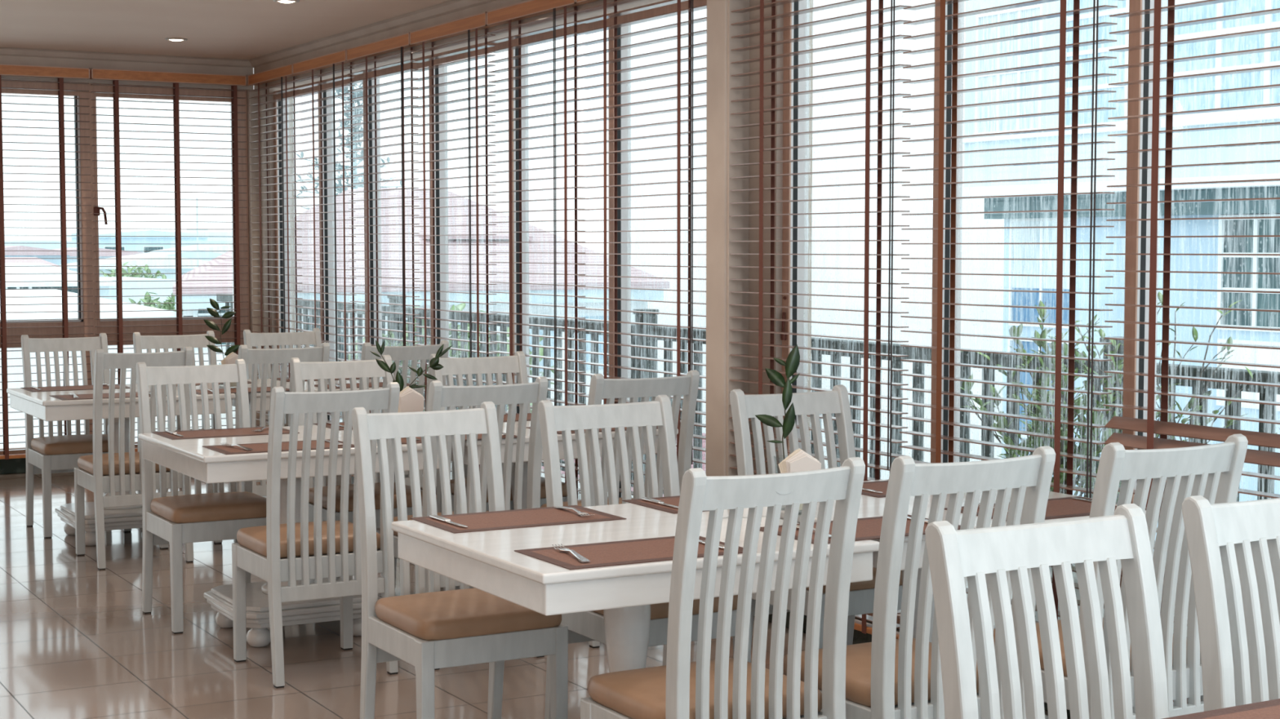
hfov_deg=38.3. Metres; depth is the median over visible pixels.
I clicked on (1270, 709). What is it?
placemat
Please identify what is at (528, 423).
dining table
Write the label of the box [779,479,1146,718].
dining table
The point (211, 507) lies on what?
seat cushion
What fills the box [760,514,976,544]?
placemat
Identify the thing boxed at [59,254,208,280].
house
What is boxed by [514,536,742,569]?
placemat
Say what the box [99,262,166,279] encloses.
street tree
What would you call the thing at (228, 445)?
fork
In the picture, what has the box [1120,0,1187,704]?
window
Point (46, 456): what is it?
dining chair
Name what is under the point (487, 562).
dining table
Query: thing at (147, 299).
street tree
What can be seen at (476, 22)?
blind
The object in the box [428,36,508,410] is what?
window
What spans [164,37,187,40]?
recessed light
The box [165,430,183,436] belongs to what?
table knife
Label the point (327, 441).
table knife
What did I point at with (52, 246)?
building
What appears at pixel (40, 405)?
dining table
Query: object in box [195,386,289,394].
placemat
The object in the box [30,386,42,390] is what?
table knife
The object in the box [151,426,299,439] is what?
placemat
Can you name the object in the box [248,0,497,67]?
trim
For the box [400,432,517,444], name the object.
placemat
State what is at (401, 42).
blind
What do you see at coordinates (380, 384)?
placemat
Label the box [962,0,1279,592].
apartment building
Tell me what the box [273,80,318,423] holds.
window
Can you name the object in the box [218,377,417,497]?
dining table
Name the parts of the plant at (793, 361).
stem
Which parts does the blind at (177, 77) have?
head rail, valance trim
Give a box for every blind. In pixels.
[0,63,93,459]
[89,68,248,452]
[247,63,302,426]
[292,48,356,422]
[346,32,420,476]
[409,11,497,498]
[486,0,586,500]
[575,0,706,497]
[729,0,911,639]
[897,0,1117,639]
[1103,0,1279,706]
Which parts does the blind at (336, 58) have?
valance trim, head rail, lift cord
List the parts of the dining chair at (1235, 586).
post, rail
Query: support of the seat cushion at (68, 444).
on the dining chair at (46, 456)
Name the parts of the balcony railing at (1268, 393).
rail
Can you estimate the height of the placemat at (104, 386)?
0.002 m
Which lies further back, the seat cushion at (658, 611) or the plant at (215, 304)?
the plant at (215, 304)
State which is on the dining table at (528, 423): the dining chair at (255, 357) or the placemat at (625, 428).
the placemat at (625, 428)
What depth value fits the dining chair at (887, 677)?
4.26 m
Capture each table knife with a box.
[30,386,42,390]
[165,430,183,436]
[324,440,342,445]
[429,515,468,527]
[641,497,678,508]
[698,539,724,549]
[862,487,883,493]
[906,516,928,524]
[1071,497,1117,506]
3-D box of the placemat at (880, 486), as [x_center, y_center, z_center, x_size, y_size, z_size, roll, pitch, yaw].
[0.855,0.393,5.714,0.510,0.002,0.300,-2,4,-29]
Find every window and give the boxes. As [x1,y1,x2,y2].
[0,80,107,455]
[93,83,249,448]
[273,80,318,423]
[317,73,363,420]
[362,55,429,488]
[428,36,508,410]
[507,13,608,413]
[608,0,706,497]
[781,0,900,629]
[930,0,964,462]
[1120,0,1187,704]
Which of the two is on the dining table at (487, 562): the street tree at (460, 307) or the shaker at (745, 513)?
the shaker at (745, 513)
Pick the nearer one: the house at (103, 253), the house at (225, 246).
the house at (225, 246)
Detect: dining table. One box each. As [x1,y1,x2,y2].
[6,383,235,546]
[137,425,439,647]
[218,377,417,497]
[391,503,879,672]
[450,420,678,590]
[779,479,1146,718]
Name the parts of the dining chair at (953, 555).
post, rail, post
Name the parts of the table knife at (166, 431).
handle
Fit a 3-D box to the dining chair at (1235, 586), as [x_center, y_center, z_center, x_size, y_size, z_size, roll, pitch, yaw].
[1.349,0.779,3.402,0.448,1.032,0.530,-2,4,-29]
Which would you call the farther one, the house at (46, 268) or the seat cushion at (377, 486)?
the house at (46, 268)
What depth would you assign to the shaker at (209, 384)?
9.64 m
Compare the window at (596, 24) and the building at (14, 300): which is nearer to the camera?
the window at (596, 24)
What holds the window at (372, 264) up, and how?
in the crown molding at (494, 5)
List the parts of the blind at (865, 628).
rail, lift cord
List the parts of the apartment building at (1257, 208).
pane, pane, pane, pane, pane, pane, pane, pane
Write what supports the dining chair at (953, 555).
on the floor
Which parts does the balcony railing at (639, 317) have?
rail, rail, post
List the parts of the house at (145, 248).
pane, pane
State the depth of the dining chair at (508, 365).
8.20 m
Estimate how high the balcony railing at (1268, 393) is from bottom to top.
1.160 m
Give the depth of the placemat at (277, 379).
10.35 m
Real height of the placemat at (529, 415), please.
0.002 m
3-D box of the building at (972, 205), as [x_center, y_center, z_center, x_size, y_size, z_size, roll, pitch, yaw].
[7.107,-2.167,41.430,9.400,14.300,15.000,-2,4,-29]
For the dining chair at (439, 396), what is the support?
on the floor
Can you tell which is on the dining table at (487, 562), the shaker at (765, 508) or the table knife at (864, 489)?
the shaker at (765, 508)
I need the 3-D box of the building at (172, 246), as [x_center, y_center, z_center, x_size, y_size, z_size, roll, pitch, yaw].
[-27.975,-3.570,117.283,8.000,7.900,8.060,-2,4,-29]
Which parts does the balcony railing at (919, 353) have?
rail, post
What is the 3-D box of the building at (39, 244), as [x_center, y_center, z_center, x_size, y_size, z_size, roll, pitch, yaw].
[-54.917,-8.765,193.725,22.000,9.000,12.060,-2,4,-29]
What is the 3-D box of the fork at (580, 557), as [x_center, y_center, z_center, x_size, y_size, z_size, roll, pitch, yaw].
[-0.165,0.462,4.418,0.028,0.012,0.228,-1,4,-20]
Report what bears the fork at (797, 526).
on the placemat at (867, 528)
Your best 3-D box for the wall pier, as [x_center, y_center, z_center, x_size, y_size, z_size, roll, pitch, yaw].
[0.476,-0.302,7.438,0.285,2.700,0.345,-2,4,-29]
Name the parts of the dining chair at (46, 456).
post, leg, rail, rail, seat frame, post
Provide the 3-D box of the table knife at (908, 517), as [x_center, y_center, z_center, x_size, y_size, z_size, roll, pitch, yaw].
[0.758,0.433,4.957,0.019,0.008,0.222,-2,4,-27]
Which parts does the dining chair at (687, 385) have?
post, rail, post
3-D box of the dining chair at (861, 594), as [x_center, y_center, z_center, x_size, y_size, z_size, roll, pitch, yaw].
[0.619,0.620,6.015,0.448,1.032,0.530,-2,4,-29]
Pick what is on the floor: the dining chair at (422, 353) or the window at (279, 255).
the dining chair at (422, 353)
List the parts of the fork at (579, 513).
handle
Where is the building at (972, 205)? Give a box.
[631,0,1004,479]
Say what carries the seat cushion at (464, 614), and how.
on the dining chair at (428, 632)
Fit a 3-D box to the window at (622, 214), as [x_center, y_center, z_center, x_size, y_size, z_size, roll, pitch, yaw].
[0.164,-0.336,8.090,0.091,2.460,1.100,-2,4,-29]
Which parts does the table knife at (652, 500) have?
handle, blade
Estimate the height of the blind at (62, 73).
2.579 m
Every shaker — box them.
[206,382,212,389]
[722,509,728,518]
[742,508,748,518]
[761,506,767,516]
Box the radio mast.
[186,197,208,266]
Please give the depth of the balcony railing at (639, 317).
11.75 m
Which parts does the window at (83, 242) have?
handle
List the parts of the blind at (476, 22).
valance trim, head rail, lift cord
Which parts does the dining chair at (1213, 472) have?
post, seat frame, rail, rail, post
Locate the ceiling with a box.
[0,0,452,59]
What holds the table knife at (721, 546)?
on the placemat at (661, 548)
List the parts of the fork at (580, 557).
handle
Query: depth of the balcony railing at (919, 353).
8.68 m
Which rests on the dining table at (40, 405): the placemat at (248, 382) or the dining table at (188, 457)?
the placemat at (248, 382)
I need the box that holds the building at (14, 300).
[0,288,191,448]
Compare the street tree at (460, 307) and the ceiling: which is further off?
the street tree at (460, 307)
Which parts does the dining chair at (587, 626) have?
post, rail, rail, seat frame, post, leg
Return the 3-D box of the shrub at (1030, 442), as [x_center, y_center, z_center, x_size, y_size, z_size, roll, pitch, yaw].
[1.661,0.431,7.113,0.835,1.317,0.779,-2,4,-24]
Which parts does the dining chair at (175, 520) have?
post, rail, leg, rail, seat frame, post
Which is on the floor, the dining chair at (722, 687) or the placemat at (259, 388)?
the dining chair at (722, 687)
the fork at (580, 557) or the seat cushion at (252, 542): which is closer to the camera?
the fork at (580, 557)
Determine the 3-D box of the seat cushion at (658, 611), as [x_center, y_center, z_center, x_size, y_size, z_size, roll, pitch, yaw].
[0.039,0.698,5.530,0.433,0.073,0.406,-2,4,-29]
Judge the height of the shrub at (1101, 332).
1.397 m
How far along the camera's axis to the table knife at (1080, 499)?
5.37 m
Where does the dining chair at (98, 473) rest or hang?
on the floor
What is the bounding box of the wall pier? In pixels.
[706,0,813,475]
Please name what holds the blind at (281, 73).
attached to the window at (279, 255)
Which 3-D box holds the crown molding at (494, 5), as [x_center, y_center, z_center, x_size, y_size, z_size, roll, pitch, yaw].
[-2.755,-1.500,4.908,8.320,0.200,14.300,-2,4,-29]
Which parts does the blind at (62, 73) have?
rail, head rail, valance trim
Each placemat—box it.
[20,384,129,391]
[49,391,150,399]
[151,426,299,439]
[176,381,251,386]
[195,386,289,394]
[202,439,354,454]
[270,377,370,382]
[313,422,352,430]
[314,382,417,389]
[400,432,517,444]
[409,505,626,533]
[503,413,531,422]
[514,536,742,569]
[526,426,657,434]
[622,495,706,514]
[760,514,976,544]
[861,480,888,497]
[944,496,1146,521]
[1162,698,1279,718]
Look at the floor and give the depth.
6.78 m
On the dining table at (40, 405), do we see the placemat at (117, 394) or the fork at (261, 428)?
the placemat at (117, 394)
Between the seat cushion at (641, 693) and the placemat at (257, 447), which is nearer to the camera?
the seat cushion at (641, 693)
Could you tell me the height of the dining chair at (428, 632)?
1.032 m
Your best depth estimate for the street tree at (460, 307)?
25.82 m
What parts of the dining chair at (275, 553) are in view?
leg, post, seat frame, rail, rail, leg, post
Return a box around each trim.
[0,47,253,67]
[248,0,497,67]
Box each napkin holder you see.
[221,351,238,386]
[397,386,423,412]
[777,448,821,510]
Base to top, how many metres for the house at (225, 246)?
7.700 m
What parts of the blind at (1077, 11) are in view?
lift cord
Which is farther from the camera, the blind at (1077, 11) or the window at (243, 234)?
the window at (243, 234)
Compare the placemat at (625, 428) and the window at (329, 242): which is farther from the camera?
the window at (329, 242)
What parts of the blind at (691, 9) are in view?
head rail, lift cord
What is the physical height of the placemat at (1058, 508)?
0.002 m
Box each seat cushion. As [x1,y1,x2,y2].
[31,434,108,454]
[77,452,169,475]
[150,492,266,523]
[236,520,380,557]
[308,482,422,511]
[374,588,561,640]
[449,476,567,502]
[587,657,822,718]
[592,595,737,619]
[782,638,978,706]
[805,567,902,593]
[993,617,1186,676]
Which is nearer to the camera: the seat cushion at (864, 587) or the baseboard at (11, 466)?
the seat cushion at (864, 587)
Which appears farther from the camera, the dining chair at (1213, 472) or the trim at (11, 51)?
the trim at (11, 51)
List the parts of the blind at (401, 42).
valance trim, head rail, lift cord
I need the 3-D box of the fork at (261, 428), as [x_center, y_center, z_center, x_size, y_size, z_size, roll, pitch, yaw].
[-1.517,0.278,7.451,0.028,0.012,0.228,1,4,11]
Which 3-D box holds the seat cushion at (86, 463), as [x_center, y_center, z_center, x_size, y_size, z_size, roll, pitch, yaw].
[-2.466,0.493,8.916,0.433,0.073,0.406,-2,4,-29]
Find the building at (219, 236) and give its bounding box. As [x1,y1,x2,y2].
[173,231,231,240]
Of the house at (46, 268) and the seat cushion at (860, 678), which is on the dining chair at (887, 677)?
the seat cushion at (860, 678)
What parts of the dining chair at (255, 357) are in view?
leg, post, rail, rail, post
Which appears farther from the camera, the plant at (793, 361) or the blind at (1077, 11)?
the blind at (1077, 11)
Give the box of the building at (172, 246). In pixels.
[170,240,231,248]
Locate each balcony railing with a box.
[216,293,406,419]
[394,306,658,487]
[644,325,1124,500]
[1121,362,1279,566]
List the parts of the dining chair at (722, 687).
leg, post, seat frame, rail, post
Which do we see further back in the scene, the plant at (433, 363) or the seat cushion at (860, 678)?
the plant at (433, 363)
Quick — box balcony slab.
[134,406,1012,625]
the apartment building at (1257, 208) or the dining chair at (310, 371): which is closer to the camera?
the dining chair at (310, 371)
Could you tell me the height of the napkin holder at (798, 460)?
0.183 m
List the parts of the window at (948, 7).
frame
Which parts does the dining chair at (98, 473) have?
leg, post, seat frame, rail, rail, leg, post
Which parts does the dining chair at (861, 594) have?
post, rail, rail, leg, seat frame, post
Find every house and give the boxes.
[4,245,76,269]
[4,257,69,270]
[4,262,175,306]
[50,247,145,262]
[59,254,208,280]
[66,230,213,253]
[136,249,222,261]
[149,243,231,253]
[172,187,669,422]
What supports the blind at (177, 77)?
attached to the window at (243, 234)
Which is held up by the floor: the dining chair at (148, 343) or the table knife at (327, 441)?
the dining chair at (148, 343)
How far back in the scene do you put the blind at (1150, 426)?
5.31 m
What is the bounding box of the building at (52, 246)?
[50,244,72,248]
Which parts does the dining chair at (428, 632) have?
post, rail, leg, rail, seat frame, post, leg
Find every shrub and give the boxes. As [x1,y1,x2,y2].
[382,330,467,411]
[929,300,1212,621]
[1032,291,1253,633]
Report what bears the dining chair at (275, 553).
on the floor
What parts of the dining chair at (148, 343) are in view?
post, rail, post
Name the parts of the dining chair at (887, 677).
post, seat frame, rail, post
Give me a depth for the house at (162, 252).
80.57 m
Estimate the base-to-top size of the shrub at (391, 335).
0.978 m
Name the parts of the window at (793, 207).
handle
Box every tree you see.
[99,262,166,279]
[128,291,182,312]
[293,81,407,209]
[348,302,554,413]
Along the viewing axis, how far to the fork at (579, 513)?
5.09 m
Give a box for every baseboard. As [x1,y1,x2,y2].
[0,457,26,474]
[351,475,1070,718]
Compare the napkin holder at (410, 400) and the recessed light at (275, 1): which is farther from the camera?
the recessed light at (275, 1)
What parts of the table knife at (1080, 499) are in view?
blade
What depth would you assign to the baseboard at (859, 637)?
6.87 m
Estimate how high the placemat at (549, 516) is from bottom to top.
0.002 m
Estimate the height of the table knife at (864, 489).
0.008 m
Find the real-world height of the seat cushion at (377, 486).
0.073 m
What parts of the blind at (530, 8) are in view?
valance trim, head rail, lift cord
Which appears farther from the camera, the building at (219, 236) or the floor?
the building at (219, 236)
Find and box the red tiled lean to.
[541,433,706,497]
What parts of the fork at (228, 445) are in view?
handle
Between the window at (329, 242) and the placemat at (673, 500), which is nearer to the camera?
the placemat at (673, 500)
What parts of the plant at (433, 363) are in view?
stem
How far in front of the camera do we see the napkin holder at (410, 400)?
7.28 m
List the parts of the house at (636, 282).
pane, pane, pane, pane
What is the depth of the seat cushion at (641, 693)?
4.23 m
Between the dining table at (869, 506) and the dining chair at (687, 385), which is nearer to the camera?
the dining table at (869, 506)
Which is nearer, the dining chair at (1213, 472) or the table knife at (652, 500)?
the dining chair at (1213, 472)
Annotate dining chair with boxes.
[21,333,131,538]
[74,346,193,569]
[133,330,236,493]
[135,359,266,634]
[213,342,329,543]
[231,382,399,688]
[243,328,321,426]
[289,355,422,587]
[351,340,448,491]
[351,401,568,718]
[381,377,548,670]
[429,351,567,512]
[537,395,751,718]
[540,370,699,648]
[580,457,865,718]
[729,384,902,648]
[782,445,1055,718]
[924,503,1168,718]
[993,434,1248,718]
[1182,495,1279,711]
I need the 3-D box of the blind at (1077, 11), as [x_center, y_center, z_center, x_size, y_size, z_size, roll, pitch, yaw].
[1.167,-0.263,5.984,0.064,2.579,0.993,-2,4,-29]
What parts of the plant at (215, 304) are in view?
stem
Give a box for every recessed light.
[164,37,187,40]
[273,0,299,3]
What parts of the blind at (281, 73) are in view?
valance trim, head rail, lift cord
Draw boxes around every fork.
[220,442,253,450]
[250,426,268,431]
[551,543,590,562]
[554,506,594,516]
[795,524,831,537]
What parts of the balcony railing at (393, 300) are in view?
rail, post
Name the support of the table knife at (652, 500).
on the placemat at (673, 500)
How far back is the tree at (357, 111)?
54.45 m
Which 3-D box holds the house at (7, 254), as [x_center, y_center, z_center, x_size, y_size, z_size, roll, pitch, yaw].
[-33.813,-2.316,99.120,5.600,7.600,6.700,-2,4,-29]
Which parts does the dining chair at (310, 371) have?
post, leg, rail, seat frame, post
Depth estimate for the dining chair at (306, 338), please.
10.61 m
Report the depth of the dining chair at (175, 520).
7.50 m
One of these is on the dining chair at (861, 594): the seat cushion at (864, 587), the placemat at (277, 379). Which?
the seat cushion at (864, 587)
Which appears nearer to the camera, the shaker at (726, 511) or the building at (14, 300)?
the shaker at (726, 511)
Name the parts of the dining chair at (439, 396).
seat frame, post, rail, rail, post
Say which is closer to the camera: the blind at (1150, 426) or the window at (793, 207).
the blind at (1150, 426)
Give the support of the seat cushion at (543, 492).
on the dining chair at (508, 365)
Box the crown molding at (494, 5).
[0,0,664,90]
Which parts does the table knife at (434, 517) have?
handle, blade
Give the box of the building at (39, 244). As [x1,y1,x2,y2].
[4,232,102,248]
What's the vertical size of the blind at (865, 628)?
2.579 m
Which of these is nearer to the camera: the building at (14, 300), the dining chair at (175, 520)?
the dining chair at (175, 520)
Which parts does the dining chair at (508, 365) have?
post, rail, seat frame, post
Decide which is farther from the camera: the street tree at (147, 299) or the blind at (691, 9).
the street tree at (147, 299)
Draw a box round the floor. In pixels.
[0,471,1070,718]
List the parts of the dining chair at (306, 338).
post, rail, post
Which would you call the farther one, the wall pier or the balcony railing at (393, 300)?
the balcony railing at (393, 300)
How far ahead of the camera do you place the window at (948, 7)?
6.44 m
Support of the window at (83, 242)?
in the crown molding at (494, 5)
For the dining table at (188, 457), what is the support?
on the floor
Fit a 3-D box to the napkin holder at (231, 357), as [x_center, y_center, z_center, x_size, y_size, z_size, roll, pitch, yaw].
[-2.138,0.056,9.692,0.112,0.192,0.076,-2,4,-32]
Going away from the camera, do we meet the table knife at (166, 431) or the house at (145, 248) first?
the table knife at (166, 431)
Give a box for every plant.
[203,298,240,385]
[369,340,452,391]
[755,344,799,471]
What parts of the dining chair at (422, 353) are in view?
post, rail, rail, post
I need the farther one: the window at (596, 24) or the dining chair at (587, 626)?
the window at (596, 24)
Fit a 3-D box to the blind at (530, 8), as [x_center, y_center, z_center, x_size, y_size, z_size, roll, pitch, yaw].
[-0.511,-0.444,8.968,0.064,2.579,0.970,-2,4,-29]

